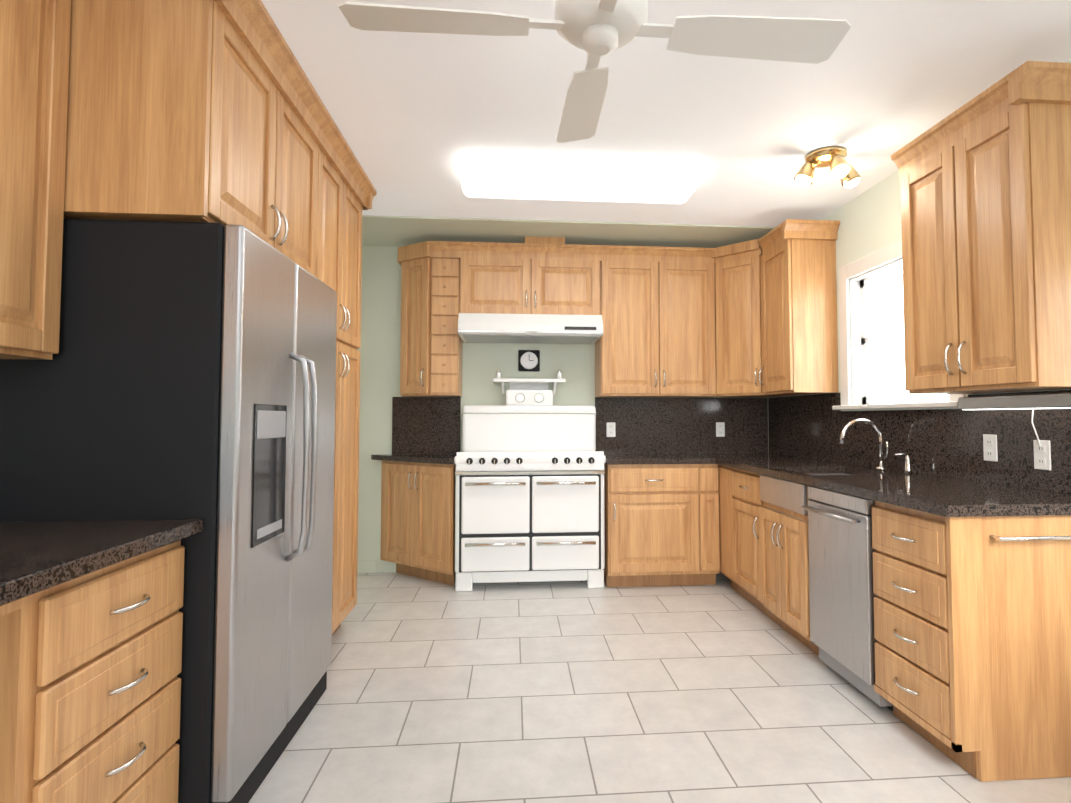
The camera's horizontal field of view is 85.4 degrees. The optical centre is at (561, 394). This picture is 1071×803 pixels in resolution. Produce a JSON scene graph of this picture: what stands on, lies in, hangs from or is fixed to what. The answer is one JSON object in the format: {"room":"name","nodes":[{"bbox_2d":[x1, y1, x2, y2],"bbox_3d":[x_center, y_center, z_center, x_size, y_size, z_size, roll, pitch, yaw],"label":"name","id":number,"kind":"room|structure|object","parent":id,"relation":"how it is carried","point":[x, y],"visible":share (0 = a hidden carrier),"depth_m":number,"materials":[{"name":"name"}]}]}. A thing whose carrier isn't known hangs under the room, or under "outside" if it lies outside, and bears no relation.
{"room":"kitchen","nodes":[
{"label":"kitchen","id":0,"kind":"room"},
{"bbox_2d":[63,0,322,281],"bbox_3d":[-1.410,-0.839,2.142,0.678,0.675,0.956,0,-2,-5],"label":"upper cabinet","id":1,"kind":"object","parent":0,"relation":"attached to","point":[212,111],"depth_m":1.69,"materials":[{"name":"brown wood"}]},
{"bbox_2d":[357,246,768,572],"bbox_3d":[-0.124,0.107,4.700,3.690,2.560,0.120,0,-2,-5],"label":"wall","id":2,"kind":"structure","parent":0,"point":[380,351],"depth_m":4.57,"materials":[{"name":"paint"}]},
{"bbox_2d":[357,560,375,572],"bbox_3d":[-1.690,1.327,4.451,0.525,0.098,0.014,0,-2,-5],"label":"baseboard","id":3,"kind":"structure","parent":2,"relation":"attached to","point":[366,566],"depth_m":4.46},
{"bbox_2d":[398,253,417,396],"bbox_3d":[-1.102,-0.505,4.419,0.239,1.040,0.317,0,-2,-5],"label":"upper cabinet","id":4,"kind":"object","parent":2,"relation":"attached to","point":[408,262],"depth_m":4.36,"materials":[{"name":"brown wood"}]},
{"bbox_2d":[418,253,461,396],"bbox_3d":[-0.911,-0.504,4.432,0.276,1.040,0.323,0,-2,-5],"label":"upper cabinet","id":5,"kind":"object","parent":2,"relation":"attached to","point":[439,340],"depth_m":4.28,"materials":[{"name":"brown wood"}]},
{"bbox_2d":[458,253,597,316],"bbox_3d":[-0.244,-0.797,4.497,1.053,0.450,0.327,0,-2,-5],"label":"upper cabinet","id":6,"kind":"object","parent":2,"relation":"attached to","point":[493,283],"depth_m":4.34,"materials":[{"name":"brown wood"}]},
{"bbox_2d":[458,313,602,343],"bbox_3d":[-0.236,-0.490,4.388,1.036,0.161,0.518,0,-2,-5],"label":"hood vent","id":7,"kind":"object","parent":6,"relation":"attached to","point":[527,328],"visible":1,"depth_m":4.16,"materials":[{"name":"white metal"}]},
{"bbox_2d":[518,350,539,370],"bbox_3d":[-0.259,-0.266,4.622,0.170,0.170,0.036,0,-2,-5],"label":"clock","id":8,"kind":"object","parent":2,"relation":"attached to","point":[528,360],"visible":1,"depth_m":4.61,"materials":[{"name":"black plastic"}]},
{"bbox_2d":[392,397,767,453],"bbox_3d":[0.188,0.251,4.647,3.024,0.448,0.018,0,-2,-5],"label":"backsplash","id":9,"kind":"structure","parent":2,"relation":"attached to","point":[426,425],"depth_m":4.68,"materials":[{"name":"stone"}]},
{"bbox_2d":[607,422,615,436],"bbox_3d":[0.397,0.285,4.649,0.072,0.116,0.008,0,-2,-5],"label":"electrical outlet","id":10,"kind":"object","parent":9,"relation":"attached to","point":[610,429],"visible":1,"depth_m":4.65,"materials":[{"name":"white plastic"}]},
{"bbox_2d":[716,422,724,436],"bbox_3d":[1.294,0.288,4.723,0.072,0.116,0.008,0,-2,-5],"label":"electrical outlet","id":11,"kind":"object","parent":9,"relation":"attached to","point":[720,429],"visible":1,"depth_m":4.72,"materials":[{"name":"white plastic"}]},
{"bbox_2d":[595,253,713,397],"bbox_3d":[0.754,-0.499,4.546,0.940,1.040,0.371,0,-2,-5],"label":"upper cabinet","id":12,"kind":"object","parent":2,"relation":"attached to","point":[681,322],"depth_m":4.40,"materials":[{"name":"brown wood"}]},
{"bbox_2d":[698,239,798,397],"bbox_3d":[1.427,-0.547,4.497,0.627,1.130,0.584,0,-2,-5],"label":"upper cabinet","id":13,"kind":"object","parent":2,"relation":"attached to","point":[733,280],"depth_m":4.33,"materials":[{"name":"brown wood"}]},
{"bbox_2d":[248,571,1070,802],"bbox_3d":[0.167,1.285,1.152,3.930,0.080,7.140,0,-2,-5],"label":"floor","id":14,"kind":"structure","parent":0,"point":[721,691],"depth_m":2.35,"materials":[{"name":"tile"}]},
{"bbox_2d":[0,540,184,802],"bbox_3d":[-1.363,0.817,1.350,0.654,0.868,0.510,0,-2,-5],"label":"base cabinet","id":15,"kind":"object","parent":14,"relation":"on","point":[90,683],"visible":1,"depth_m":1.27,"materials":[{"name":"brown wood"}]},
{"bbox_2d":[0,519,202,605],"bbox_3d":[-1.218,0.248,-0.172,0.696,0.143,3.610,0,-2,-5],"label":"countertop","id":16,"kind":"structure","parent":15,"relation":"on","point":[37,556],"depth_m":1.33,"materials":[{"name":"stone"}]},
{"bbox_2d":[0,219,336,802],"bbox_3d":[-1.323,0.397,2.103,0.842,1.768,0.930,0,-2,-5],"label":"fridge","id":17,"kind":"object","parent":14,"relation":"on","point":[188,371],"visible":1,"depth_m":1.68,"materials":[{"name":"silver metal"}]},
{"bbox_2d":[323,144,366,635],"bbox_3d":[-1.482,0.086,2.970,0.677,2.458,0.780,0,-2,-5],"label":"tall cabinet","id":18,"kind":"object","parent":14,"relation":"on","point":[343,206],"depth_m":3.08,"materials":[{"name":"brown wood"}]},
{"bbox_2d":[380,460,455,585],"bbox_3d":[-1.078,0.934,4.269,0.602,0.868,0.501,0,-2,-5],"label":"base cabinet","id":19,"kind":"object","parent":14,"relation":"on","point":[417,519],"visible":1,"depth_m":4.23,"materials":[{"name":"brown wood"}]},
{"bbox_2d":[371,454,456,463],"bbox_3d":[-1.115,0.479,4.271,0.686,0.038,0.529,0,-2,-5],"label":"countertop","id":20,"kind":"structure","parent":19,"relation":"on","point":[436,458],"depth_m":4.28,"materials":[{"name":"stone"}]},
{"bbox_2d":[454,370,605,591],"bbox_3d":[-0.233,0.587,4.273,1.052,1.563,0.633,0,-2,-5],"label":"stove","id":21,"kind":"object","parent":14,"relation":"on","point":[529,461],"visible":1,"depth_m":4.02,"materials":[{"name":"white metal"}]},
{"bbox_2d":[604,464,719,586],"bbox_3d":[0.695,0.937,4.337,0.788,0.868,0.661,0,-2,-5],"label":"base cabinet","id":22,"kind":"object","parent":14,"relation":"on","point":[661,524],"visible":1,"depth_m":4.05,"materials":[{"name":"brown wood"}]},
{"bbox_2d":[604,453,715,464],"bbox_3d":[0.664,0.482,4.351,0.750,0.038,0.665,0,-2,-5],"label":"countertop","id":23,"kind":"structure","parent":22,"relation":"on","point":[611,458],"depth_m":4.07,"materials":[{"name":"stone"}]},
{"bbox_2d":[718,465,729,578],"bbox_3d":[1.451,0.922,3.970,0.657,0.868,0.300,0,-2,-5],"label":"base cabinet","id":24,"kind":"object","parent":14,"relation":"on","point":[724,474],"depth_m":4.00,"materials":[{"name":"brown wood"}]},
{"bbox_2d":[726,466,776,622],"bbox_3d":[1.478,0.909,3.650,0.657,0.868,0.468,0,-2,-5],"label":"base cabinet","id":25,"kind":"object","parent":14,"relation":"on","point":[740,502],"depth_m":3.64,"materials":[{"name":"brown wood"}]},
{"bbox_2d":[704,452,1070,516],"bbox_3d":[1.488,0.442,3.337,0.690,0.038,2.825,0,-2,-5],"label":"countertop","id":26,"kind":"structure","parent":25,"relation":"on","point":[944,496],"depth_m":2.39,"materials":[{"name":"stone"}]},
{"bbox_2d":[760,473,851,521],"bbox_3d":[1.433,0.568,3.143,0.522,0.223,0.512,0,-2,-5],"label":"sink","id":27,"kind":"object","parent":26,"relation":"in","point":[788,495],"visible":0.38,"depth_m":3.09,"materials":[{"name":"silver metal"}]},
{"bbox_2d":[839,419,912,473],"bbox_3d":[1.657,0.271,3.078,0.272,0.280,0.252,0,-2,-5],"label":"faucet","id":28,"kind":"object","parent":26,"relation":"on","point":[907,469],"visible":1,"depth_m":3.16,"materials":[{"name":"silver metal"}]},
{"bbox_2d":[759,473,853,655],"bbox_3d":[1.493,0.889,3.135,0.711,0.868,0.552,0,-2,-5],"label":"base cabinet","id":29,"kind":"object","parent":14,"relation":"on","point":[784,568],"visible":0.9,"depth_m":3.06,"materials":[{"name":"brown wood"}]},
{"bbox_2d":[801,485,892,711],"bbox_3d":[1.524,0.870,2.615,0.697,0.864,0.477,0,-2,-5],"label":"dishwasher","id":30,"kind":"object","parent":14,"relation":"on","point":[842,595],"visible":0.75,"depth_m":2.53,"materials":[{"name":"grey metal"}]},
{"bbox_2d":[872,501,1070,781],"bbox_3d":[1.587,0.848,2.133,0.690,0.868,0.487,0,-2,-5],"label":"base cabinet","id":31,"kind":"object","parent":14,"relation":"on","point":[972,626],"visible":1,"depth_m":1.94,"materials":[{"name":"brown wood"}]},
{"bbox_2d":[261,0,1070,226],"bbox_3d":[0.167,-1.333,1.257,3.930,0.040,7.140,0,-2,-5],"label":"ceiling","id":32,"kind":"structure","parent":0,"point":[415,116],"depth_m":2.46,"materials":[{"name":"paint"}]},
{"bbox_2d":[362,215,774,247],"bbox_3d":[-0.090,-1.181,4.352,3.686,0.011,0.678,0,-2,-5],"label":"soffit","id":33,"kind":"object","parent":32,"relation":"attached to","point":[395,231],"depth_m":4.24,"materials":[{"name":"paint"}]},
{"bbox_2d":[457,156,705,203],"bbox_3d":[0.104,-1.181,3.224,1.320,0.096,0.400,0,-2,-5],"label":"ceiling light","id":34,"kind":"object","parent":32,"relation":"attached to","point":[563,179],"visible":1,"depth_m":3.09,"materials":[{"name":"white plastic"}]},
{"bbox_2d":[338,0,850,142],"bbox_3d":[0.109,-1.088,1.622,1.068,0.414,1.066,-2,-3,40],"label":"ceiling fan","id":35,"kind":"object","parent":32,"relation":"hanging from","point":[595,30],"visible":1,"depth_m":1.62,"materials":[{"name":"white"}]},
{"bbox_2d":[794,146,860,187],"bbox_3d":[1.374,-1.155,2.971,0.346,0.172,0.274,0,-2,-5],"label":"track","id":36,"kind":"object","parent":32,"relation":"attached to","point":[840,166],"visible":1,"depth_m":2.95,"materials":[{"name":"gold metal"}]},
{"bbox_2d":[773,60,1070,410],"bbox_3d":[2.066,-0.027,1.363,0.120,2.560,7.140,0,-2,-5],"label":"wall","id":37,"kind":"structure","parent":0,"point":[870,220],"depth_m":3.48,"materials":[{"name":"paint"}]},
{"bbox_2d":[757,219,839,394],"bbox_3d":[1.605,-0.558,3.967,0.360,1.110,0.501,0,-2,-5],"label":"upper cabinet","id":38,"kind":"object","parent":37,"relation":"attached to","point":[799,343],"visible":1,"depth_m":3.79,"materials":[{"name":"brown wood"}]},
{"bbox_2d":[832,240,966,409],"bbox_3d":[1.867,-0.375,3.228,0.170,0.915,1.060,0,-2,-5],"label":"window","id":39,"kind":"structure","parent":37,"relation":"in","point":[871,315],"depth_m":3.50,"materials":[{"name":"white glass"}]},
{"bbox_2d":[768,389,1070,493],"bbox_3d":[1.823,0.199,3.365,0.018,0.448,2.806,0,-2,-5],"label":"backsplash","id":40,"kind":"structure","parent":37,"relation":"attached to","point":[944,442],"depth_m":2.87,"materials":[{"name":"stone"}]},
{"bbox_2d":[983,434,997,461],"bbox_3d":[1.877,0.235,2.542,0.008,0.116,0.072,0,-2,-5],"label":"electrical outlet","id":41,"kind":"object","parent":40,"relation":"attached to","point":[990,447],"visible":1,"depth_m":2.54,"materials":[{"name":"white plastic"}]},
{"bbox_2d":[1033,440,1050,469],"bbox_3d":[1.898,0.240,2.292,0.008,0.116,0.072,0,-2,-5],"label":"electrical outlet","id":42,"kind":"object","parent":40,"relation":"attached to","point":[1042,456],"visible":1,"depth_m":2.29,"materials":[{"name":"white plastic"}]},
{"bbox_2d":[891,61,1070,393],"bbox_3d":[1.741,-0.569,2.332,0.360,1.110,0.720,0,-2,-5],"label":"upper cabinet","id":43,"kind":"object","parent":37,"relation":"attached to","point":[985,177],"visible":1,"depth_m":2.17,"materials":[{"name":"brown wood"}]},
{"bbox_2d":[958,392,1070,445],"bbox_3d":[1.865,0.106,2.365,0.058,0.206,0.580,0,-2,-5],"label":"under-cabinet light","id":44,"kind":"object","parent":43,"relation":"attached to","point":[1038,401],"visible":1,"depth_m":2.33,"materials":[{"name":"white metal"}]},
{"bbox_3d":[-1.731,-0.040,1.047,0.120,2.560,7.140,0,-2,-5],"label":"wall","id":45,"kind":"structure","parent":0,"visible":0},
{"bbox_2d":[0,0,70,359],"bbox_3d":[-1.518,-0.667,1.138,0.307,1.100,1.005,0,-2,-5],"label":"upper cabinet","id":46,"kind":"object","parent":45,"relation":"attached to","point":[34,50],"visible":0.96,"depth_m":1.52,"materials":[{"name":"brown wood"}]}
]}

